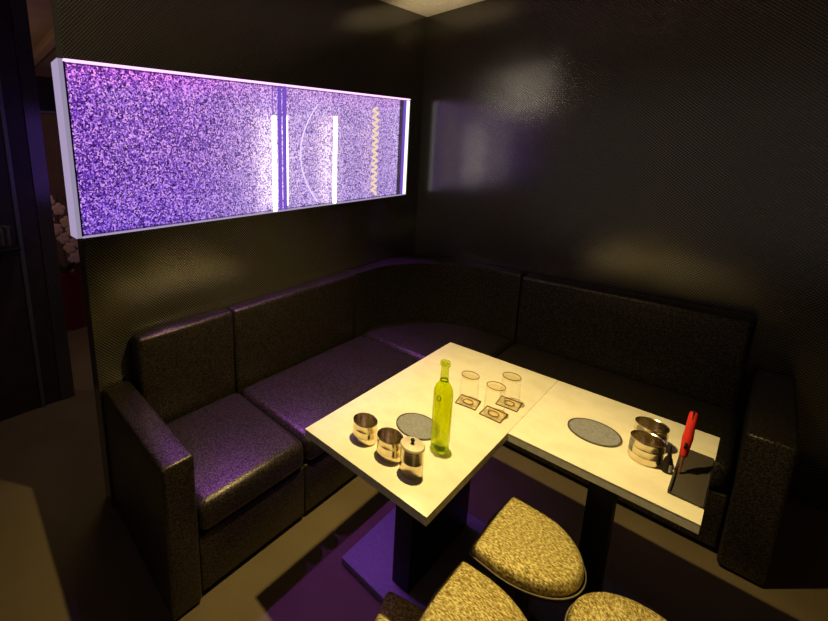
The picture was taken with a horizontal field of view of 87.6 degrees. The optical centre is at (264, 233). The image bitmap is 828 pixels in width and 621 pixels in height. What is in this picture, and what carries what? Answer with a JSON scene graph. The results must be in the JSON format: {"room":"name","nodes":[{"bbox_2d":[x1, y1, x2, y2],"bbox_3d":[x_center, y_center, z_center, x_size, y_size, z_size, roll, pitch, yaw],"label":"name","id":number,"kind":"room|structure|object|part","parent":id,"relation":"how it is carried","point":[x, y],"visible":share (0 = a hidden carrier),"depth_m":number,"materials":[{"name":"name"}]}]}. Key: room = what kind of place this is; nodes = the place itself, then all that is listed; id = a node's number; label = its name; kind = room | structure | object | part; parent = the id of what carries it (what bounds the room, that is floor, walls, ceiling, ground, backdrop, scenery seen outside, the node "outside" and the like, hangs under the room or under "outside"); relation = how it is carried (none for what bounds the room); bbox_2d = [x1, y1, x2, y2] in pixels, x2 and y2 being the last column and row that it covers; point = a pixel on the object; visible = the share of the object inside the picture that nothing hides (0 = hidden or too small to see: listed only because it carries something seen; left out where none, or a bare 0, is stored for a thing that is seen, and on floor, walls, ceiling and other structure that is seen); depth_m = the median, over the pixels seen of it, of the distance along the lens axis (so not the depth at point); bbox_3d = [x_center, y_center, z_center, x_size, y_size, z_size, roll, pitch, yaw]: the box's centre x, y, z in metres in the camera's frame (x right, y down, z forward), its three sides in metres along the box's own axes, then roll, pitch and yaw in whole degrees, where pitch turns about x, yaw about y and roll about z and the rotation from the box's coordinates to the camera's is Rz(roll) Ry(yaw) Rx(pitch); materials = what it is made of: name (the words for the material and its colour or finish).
{"room":"bar","nodes":[
{"label":"bar","id":0,"kind":"room"},
{"bbox_2d":[0,0,60,421],"bbox_3d":[-2.845,0.108,1.557,3.488,2.625,0.105,-10,14,-37],"label":"door","id":1,"kind":"structure","parent":0,"point":[19,385],"depth_m":2.56,"materials":[{"name":"brown wood"}]},
{"bbox_2d":[0,244,20,262],"bbox_3d":[-1.597,0.140,2.419,0.240,0.098,0.122,-10,14,-37],"label":"door handle","id":2,"kind":"object","parent":1,"relation":"attached to","point":[11,248],"visible":1,"depth_m":2.42,"materials":[{"name":"black metal"}]},
{"bbox_2d":[0,81,45,407],"bbox_3d":[-1.525,0.103,2.542,0.023,2.200,0.016,-10,14,-37],"label":"trim","id":3,"kind":"structure","parent":1,"relation":"attached to","point":[2,110],"depth_m":2.53,"materials":[{"name":"black wood"}]},
{"bbox_2d":[9,0,74,399],"bbox_3d":[-1.442,-0.135,2.638,0.085,2.625,0.116,-10,14,-37],"label":"door frame","id":4,"kind":"structure","parent":0,"point":[19,11],"depth_m":2.56,"materials":[{"name":"black wood"}]},
{"bbox_2d":[35,66,52,113],"bbox_3d":[-3.222,-0.368,4.005,6.000,2.625,0.150,-10,14,-37],"label":"wall","id":5,"kind":"structure","parent":0,"point":[39,71],"depth_m":4.35,"materials":[{"name":"brown paint"}]},
{"bbox_2d":[33,27,54,65],"bbox_3d":[-1.642,-1.535,3.155,0.080,0.070,2.600,-10,14,-37],"label":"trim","id":6,"kind":"structure","parent":5,"relation":"attached to","point":[47,43],"depth_m":3.35,"materials":[{"name":"brown wood"}]},
{"bbox_2d":[36,76,55,110],"bbox_3d":[-2.330,-1.521,4.408,1.400,0.345,0.013,-10,14,-37],"label":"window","id":7,"kind":"structure","parent":5,"relation":"in","point":[45,88],"depth_m":4.37,"materials":[{"name":"black glass"}]},
{"bbox_2d":[40,110,56,113],"bbox_3d":[-2.322,-1.332,4.439,1.400,0.030,0.028,-10,14,-37],"label":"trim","id":8,"kind":"structure","parent":5,"relation":"attached to","point":[41,111],"depth_m":4.40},
{"bbox_2d":[40,114,98,265],"bbox_3d":[-2.362,-0.260,4.608,0.950,2.125,0.018,-10,14,-37],"label":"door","id":9,"kind":"structure","parent":5,"relation":"in","point":[49,122],"depth_m":4.52,"materials":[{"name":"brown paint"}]},
{"bbox_2d":[50,0,426,508],"bbox_3d":[0.205,-0.140,2.494,2.531,2.625,0.095,-10,14,-37],"label":"wall","id":10,"kind":"structure","parent":0,"point":[134,282],"depth_m":2.11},
{"bbox_2d":[51,58,282,238],"bbox_3d":[-0.367,-0.406,1.982,1.136,0.705,0.098,-10,14,-37],"label":"window","id":11,"kind":"structure","parent":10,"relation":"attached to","point":[139,149],"depth_m":1.93,"materials":[{"name":"purple glass"}]},
{"bbox_3d":[-0.344,-0.747,1.897,1.110,0.005,0.032,-10,14,-37],"label":"rail","id":12,"kind":"part","parent":11,"relation":"part of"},
{"bbox_3d":[-0.330,-0.059,2.033,1.110,0.003,0.032,-10,14,-37],"label":"rail","id":13,"kind":"part","parent":11,"relation":"part of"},
{"bbox_3d":[0.089,-0.475,2.287,0.016,0.690,0.019,-10,14,-37],"label":"post","id":14,"kind":"part","parent":11,"relation":"part of","materials":[{"name":"plastic"}]},
{"bbox_2d":[272,84,410,210],"bbox_3d":[0.570,-0.569,2.708,1.250,0.705,0.098,-10,14,-37],"label":"window","id":15,"kind":"structure","parent":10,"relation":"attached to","point":[336,147],"depth_m":2.68,"materials":[{"name":"purple glass"}]},
{"bbox_3d":[0.118,-0.480,2.309,0.018,0.690,0.019,-10,14,-37],"label":"post","id":16,"kind":"part","parent":15,"relation":"part of","materials":[{"name":"plastic"}]},
{"bbox_3d":[0.597,-0.221,2.752,1.250,0.003,0.032,-10,14,-37],"label":"rail","id":17,"kind":"part","parent":15,"relation":"part of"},
{"bbox_3d":[0.582,-0.908,2.616,1.250,0.005,0.032,-10,14,-37],"label":"rail","id":18,"kind":"part","parent":15,"relation":"part of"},
{"bbox_3d":[1.040,-0.640,3.024,0.012,0.690,0.019,-10,14,-37],"label":"post","id":19,"kind":"part","parent":15,"relation":"part of","materials":[{"name":"plastic"}]},
{"bbox_2d":[26,0,482,67],"bbox_3d":[-1.384,-1.305,1.523,6.120,0.100,8.100,-10,14,-37],"label":"ceiling","id":20,"kind":"structure","parent":0,"point":[39,11],"depth_m":2.78,"materials":[{"name":"black paint"}]},
{"bbox_2d":[0,326,827,620],"bbox_3d":[-1.329,1.368,2.052,6.120,0.100,8.100,-10,14,-37],"label":"floor","id":21,"kind":"structure","parent":0,"point":[66,554],"depth_m":1.72,"materials":[{"name":"carpet"}]},
{"bbox_2d":[50,193,86,329],"bbox_3d":[-1.914,0.267,3.957,0.461,1.345,0.461,-10,14,-37],"label":"orchid plant","id":22,"kind":"object","parent":21,"relation":"on","point":[70,274],"visible":0.6,"depth_m":3.89,"materials":[{"name":"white plant"}]},
{"bbox_3d":[-1.885,0.012,3.904,0.177,0.825,0.051,-4,11,-13],"label":"stem","id":23,"kind":"part","parent":22,"relation":"part of","materials":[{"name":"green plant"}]},
{"bbox_3d":[-1.922,0.641,4.037,0.400,0.580,0.400,-10,14,-37],"label":"pot","id":24,"kind":"part","parent":22,"relation":"part of","materials":[{"name":"red ceramic"}]},
{"bbox_2d":[103,308,303,619],"bbox_3d":[-0.269,0.902,1.816,0.665,0.862,0.639,-10,14,-37],"label":"banquette section","id":25,"kind":"object","parent":21,"relation":"on","point":[203,478],"visible":1,"depth_m":1.69,"materials":[{"name":"black leather"}]},
{"bbox_3d":[-0.480,1.041,1.674,0.123,0.630,0.634,-10,14,-37],"label":"armrest","id":26,"kind":"part","parent":25,"relation":"part of","materials":[{"name":"black leather"}]},
{"bbox_3d":[-0.384,0.707,2.042,0.519,0.562,0.094,-10,14,-37],"label":"backrest","id":27,"kind":"part","parent":25,"relation":"part of","materials":[{"name":"black plastic"}]},
{"bbox_3d":[-0.188,0.977,1.833,0.539,0.135,0.543,-10,14,-37],"label":"seat","id":28,"kind":"part","parent":25,"relation":"part of","materials":[{"name":"black leather"}]},
{"bbox_2d":[227,272,419,511],"bbox_3d":[0.401,0.786,2.336,1.038,0.862,0.639,-10,14,-37],"label":"banquette section","id":29,"kind":"object","parent":21,"relation":"on","point":[298,358],"visible":0.64,"depth_m":2.29,"materials":[{"name":"black leather"}]},
{"bbox_3d":[0.209,0.604,2.502,0.988,0.562,0.094,-10,14,-37],"label":"backrest","id":30,"kind":"part","parent":29,"relation":"part of","materials":[{"name":"black leather"}]},
{"bbox_3d":[0.432,0.870,2.314,1.038,0.135,0.543,-10,14,-37],"label":"seat","id":31,"kind":"part","parent":29,"relation":"part of","materials":[{"name":"black plastic"}]},
{"bbox_2d":[375,591,423,620],"bbox_3d":[0.390,1.278,1.060,0.263,0.392,0.321,6,13,32],"label":"stool","id":32,"kind":"object","parent":21,"relation":"on","point":[394,607],"visible":0.93,"depth_m":1.14,"materials":[{"name":"brown fabric"}]},
{"bbox_2d":[305,342,557,610],"bbox_3d":[0.686,0.996,1.609,1.008,0.720,0.456,-10,14,-37],"label":"dining table","id":33,"kind":"object","parent":21,"relation":"on","point":[409,554],"visible":0.86,"depth_m":1.53,"materials":[{"name":"beige laminate"}]},
{"bbox_2d":[353,413,377,445],"bbox_3d":[0.336,0.652,1.347,0.078,0.069,0.078,-10,14,-37],"label":"metal cup","id":34,"kind":"object","parent":33,"relation":"on","point":[364,424],"visible":1,"depth_m":1.33,"materials":[{"name":"metal"}]},
{"bbox_2d":[377,427,402,463],"bbox_3d":[0.394,0.665,1.268,0.078,0.071,0.078,-10,14,-37],"label":"metal cup","id":35,"kind":"object","parent":33,"relation":"on","point":[388,439],"visible":0.85,"depth_m":1.25,"materials":[{"name":"metal"}]},
{"bbox_2d":[399,436,424,480],"bbox_3d":[0.437,0.657,1.196,0.069,0.113,0.069,-10,14,-37],"label":"canister","id":36,"kind":"object","parent":33,"relation":"on","point":[412,449],"visible":1,"depth_m":1.17,"materials":[{"name":"metal"}]},
{"bbox_3d":[0.437,0.621,1.189,0.069,0.008,0.069,-10,14,-37],"label":"lid","id":37,"kind":"part","parent":36,"relation":"part of","materials":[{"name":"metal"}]},
{"bbox_2d":[396,413,439,440],"bbox_3d":[0.534,0.670,1.407,0.142,0.004,0.142,-10,14,-37],"label":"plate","id":38,"kind":"object","parent":33,"relation":"on","point":[416,425],"visible":0.97,"depth_m":1.40,"materials":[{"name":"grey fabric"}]},
{"bbox_3d":[0.692,1.333,1.676,0.608,0.033,0.442,-10,14,-37],"label":"plate","id":39,"kind":"part","parent":33,"relation":"part of","materials":[{"name":"black metal"}]},
{"bbox_3d":[0.689,0.994,1.614,0.460,0.654,0.070,-10,14,-37],"label":"leg","id":40,"kind":"part","parent":33,"relation":"part of","materials":[{"name":"black metal"}]},
{"bbox_2d":[430,362,451,450],"bbox_3d":[0.562,0.542,1.274,0.058,0.304,0.056,-10,14,-37],"label":"bottle","id":41,"kind":"object","parent":33,"relation":"on","point":[438,445],"visible":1,"depth_m":1.29,"materials":[{"name":"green glass"}]},
{"bbox_2d":[455,394,480,410],"bbox_3d":[0.775,0.639,1.534,0.072,0.005,0.072,9,15,42],"label":"coaster","id":42,"kind":"object","parent":33,"relation":"on","point":[461,394],"visible":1,"depth_m":1.53,"materials":[{"name":"orange plastic"}]},
{"bbox_2d":[479,405,507,422],"bbox_3d":[0.830,0.652,1.462,0.072,0.005,0.072,-10,14,-38],"label":"coaster","id":43,"kind":"object","parent":33,"relation":"on","point":[487,405],"visible":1,"depth_m":1.46,"materials":[{"name":"orange plastic"}]},
{"bbox_2d":[487,381,505,390],"bbox_3d":[0.828,0.595,1.450,0.069,0.109,0.069,-10,14,-39],"label":"tumbler","id":44,"kind":"object","parent":43,"relation":"on","point":[489,381],"visible":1,"depth_m":1.44,"materials":[{"name":"clear glass"}]},
{"bbox_2d":[495,395,522,411],"bbox_3d":[0.921,0.639,1.520,0.072,0.005,0.072,-12,15,-43],"label":"coaster","id":45,"kind":"object","parent":33,"relation":"on","point":[501,395],"visible":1,"depth_m":1.52,"materials":[{"name":"orange plastic"}]},
{"bbox_2d":[502,372,521,380],"bbox_3d":[0.920,0.582,1.509,0.069,0.109,0.069,-12,15,-43],"label":"tumbler","id":46,"kind":"object","parent":45,"relation":"on","point":[504,372],"visible":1,"depth_m":1.50,"materials":[{"name":"clear glass"}]},
{"bbox_2d":[346,255,527,359],"bbox_3d":[1.163,0.676,2.812,0.855,0.862,0.821,-10,14,-37],"label":"banquette section","id":47,"kind":"object","parent":21,"relation":"on","point":[414,306],"visible":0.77,"depth_m":2.85,"materials":[{"name":"black leather"}]},
{"bbox_3d":[1.167,0.764,2.769,0.687,0.135,0.724,-10,14,-37],"label":"seat","id":48,"kind":"part","parent":47,"relation":"part of","materials":[{"name":"black plastic"}]},
{"bbox_2d":[419,561,526,620],"bbox_3d":[0.557,1.227,1.066,0.321,0.482,0.263,-11,15,-40],"label":"stool","id":49,"kind":"object","parent":21,"relation":"on","point":[467,594],"visible":1,"depth_m":1.08,"materials":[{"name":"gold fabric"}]},
{"bbox_2d":[469,497,586,620],"bbox_3d":[0.832,1.177,1.285,0.321,0.484,0.263,-10,14,-36],"label":"stool","id":50,"kind":"object","parent":21,"relation":"on","point":[520,546],"visible":0.99,"depth_m":1.21,"materials":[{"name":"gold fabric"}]},
{"bbox_2d":[508,381,719,620],"bbox_3d":[1.166,1.024,1.415,0.499,0.720,0.449,-10,14,-37],"label":"dining table","id":51,"kind":"object","parent":21,"relation":"on","point":[544,432],"visible":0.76,"depth_m":1.36,"materials":[{"name":"beige laminate"}]},
{"bbox_3d":[1.171,1.362,1.479,0.340,0.033,0.350,-10,14,-37],"label":"plate","id":52,"kind":"part","parent":51,"relation":"part of","materials":[{"name":"black metal"}]},
{"bbox_2d":[567,418,621,447],"bbox_3d":[1.110,0.667,1.360,0.144,0.004,0.144,-10,14,-37],"label":"coaster","id":53,"kind":"object","parent":51,"relation":"on","point":[594,432],"visible":1,"depth_m":1.35,"materials":[{"name":"grey fabric"}]},
{"bbox_3d":[1.164,1.024,1.412,0.070,0.654,0.070,-10,14,-37],"label":"leg","id":54,"kind":"part","parent":51,"relation":"part of","materials":[{"name":"black metal"}]},
{"bbox_2d":[628,430,666,467],"bbox_3d":[1.167,0.657,1.234,0.081,0.069,0.081,-10,14,-37],"label":"metal cup","id":55,"kind":"object","parent":51,"relation":"on","point":[648,449],"visible":0.99,"depth_m":1.22,"materials":[{"name":"metal"}]},
{"bbox_2d":[634,416,669,447],"bbox_3d":[1.240,0.643,1.297,0.082,0.069,0.082,-10,14,-37],"label":"metal cup","id":56,"kind":"object","parent":51,"relation":"on","point":[647,424],"visible":0.52,"depth_m":1.30,"materials":[{"name":"metal"}]},
{"bbox_2d":[661,446,672,473],"bbox_3d":[1.183,0.658,1.181,0.023,0.086,0.023,-10,14,-37],"label":"dropper bottle","id":57,"kind":"object","parent":51,"relation":"on","point":[667,465],"visible":1,"depth_m":1.18,"materials":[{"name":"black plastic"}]},
{"bbox_3d":[1.183,0.632,1.176,0.010,0.034,0.010,-10,14,-37],"label":"spout","id":58,"kind":"part","parent":57,"relation":"part of","materials":[{"name":"black plastic"}]},
{"bbox_2d":[667,450,713,508],"bbox_3d":[1.240,0.696,1.171,0.268,0.015,0.068,-10,14,-37],"label":"serving tray","id":59,"kind":"object","parent":51,"relation":"on","point":[691,485],"visible":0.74,"depth_m":1.15,"materials":[{"name":"brown leather"}]},
{"bbox_2d":[677,411,698,473],"bbox_3d":[1.234,0.607,1.180,0.082,0.177,0.023,-10,14,-37],"label":"lighter","id":60,"kind":"object","parent":59,"relation":"on","point":[689,431],"visible":1,"depth_m":1.17,"materials":[{"name":"red plastic"}]},
{"bbox_3d":[1.239,0.586,1.179,0.064,0.128,0.023,-10,14,-37],"label":"handle","id":61,"kind":"part","parent":60,"relation":"part of","materials":[{"name":"red plastic"}]},
{"bbox_2d":[564,592,666,620],"bbox_3d":[0.934,1.232,1.046,0.321,0.465,0.263,2,12,15],"label":"stool","id":62,"kind":"object","parent":21,"relation":"on","point":[593,606],"visible":1,"depth_m":1.07,"materials":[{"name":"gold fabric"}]},
{"bbox_2d":[496,273,798,584],"bbox_3d":[1.818,0.803,2.099,0.729,0.862,1.117,-10,14,-37],"label":"banquette section","id":63,"kind":"object","parent":21,"relation":"on","point":[668,359],"visible":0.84,"depth_m":1.99,"materials":[{"name":"black leather"}]},
{"bbox_3d":[1.742,0.877,2.139,0.559,0.135,0.982,-10,14,-37],"label":"seat","id":64,"kind":"part","parent":63,"relation":"part of","materials":[{"name":"black plastic"}]},
{"bbox_3d":[2.004,0.605,2.311,0.128,0.562,0.967,-10,14,-37],"label":"backrest","id":65,"kind":"part","parent":63,"relation":"part of","materials":[{"name":"black plastic"}]},
{"bbox_3d":[2.130,0.993,1.740,0.729,0.593,0.122,-10,14,-37],"label":"armrest","id":66,"kind":"part","parent":63,"relation":"part of","materials":[{"name":"black leather"}]},
{"bbox_2d":[414,0,827,513],"bbox_3d":[2.362,-0.069,1.912,0.120,2.625,3.695,-10,14,-37],"label":"wall","id":67,"kind":"structure","parent":0,"point":[677,150],"depth_m":2.13,"materials":[{"name":"black paint"}]}
]}

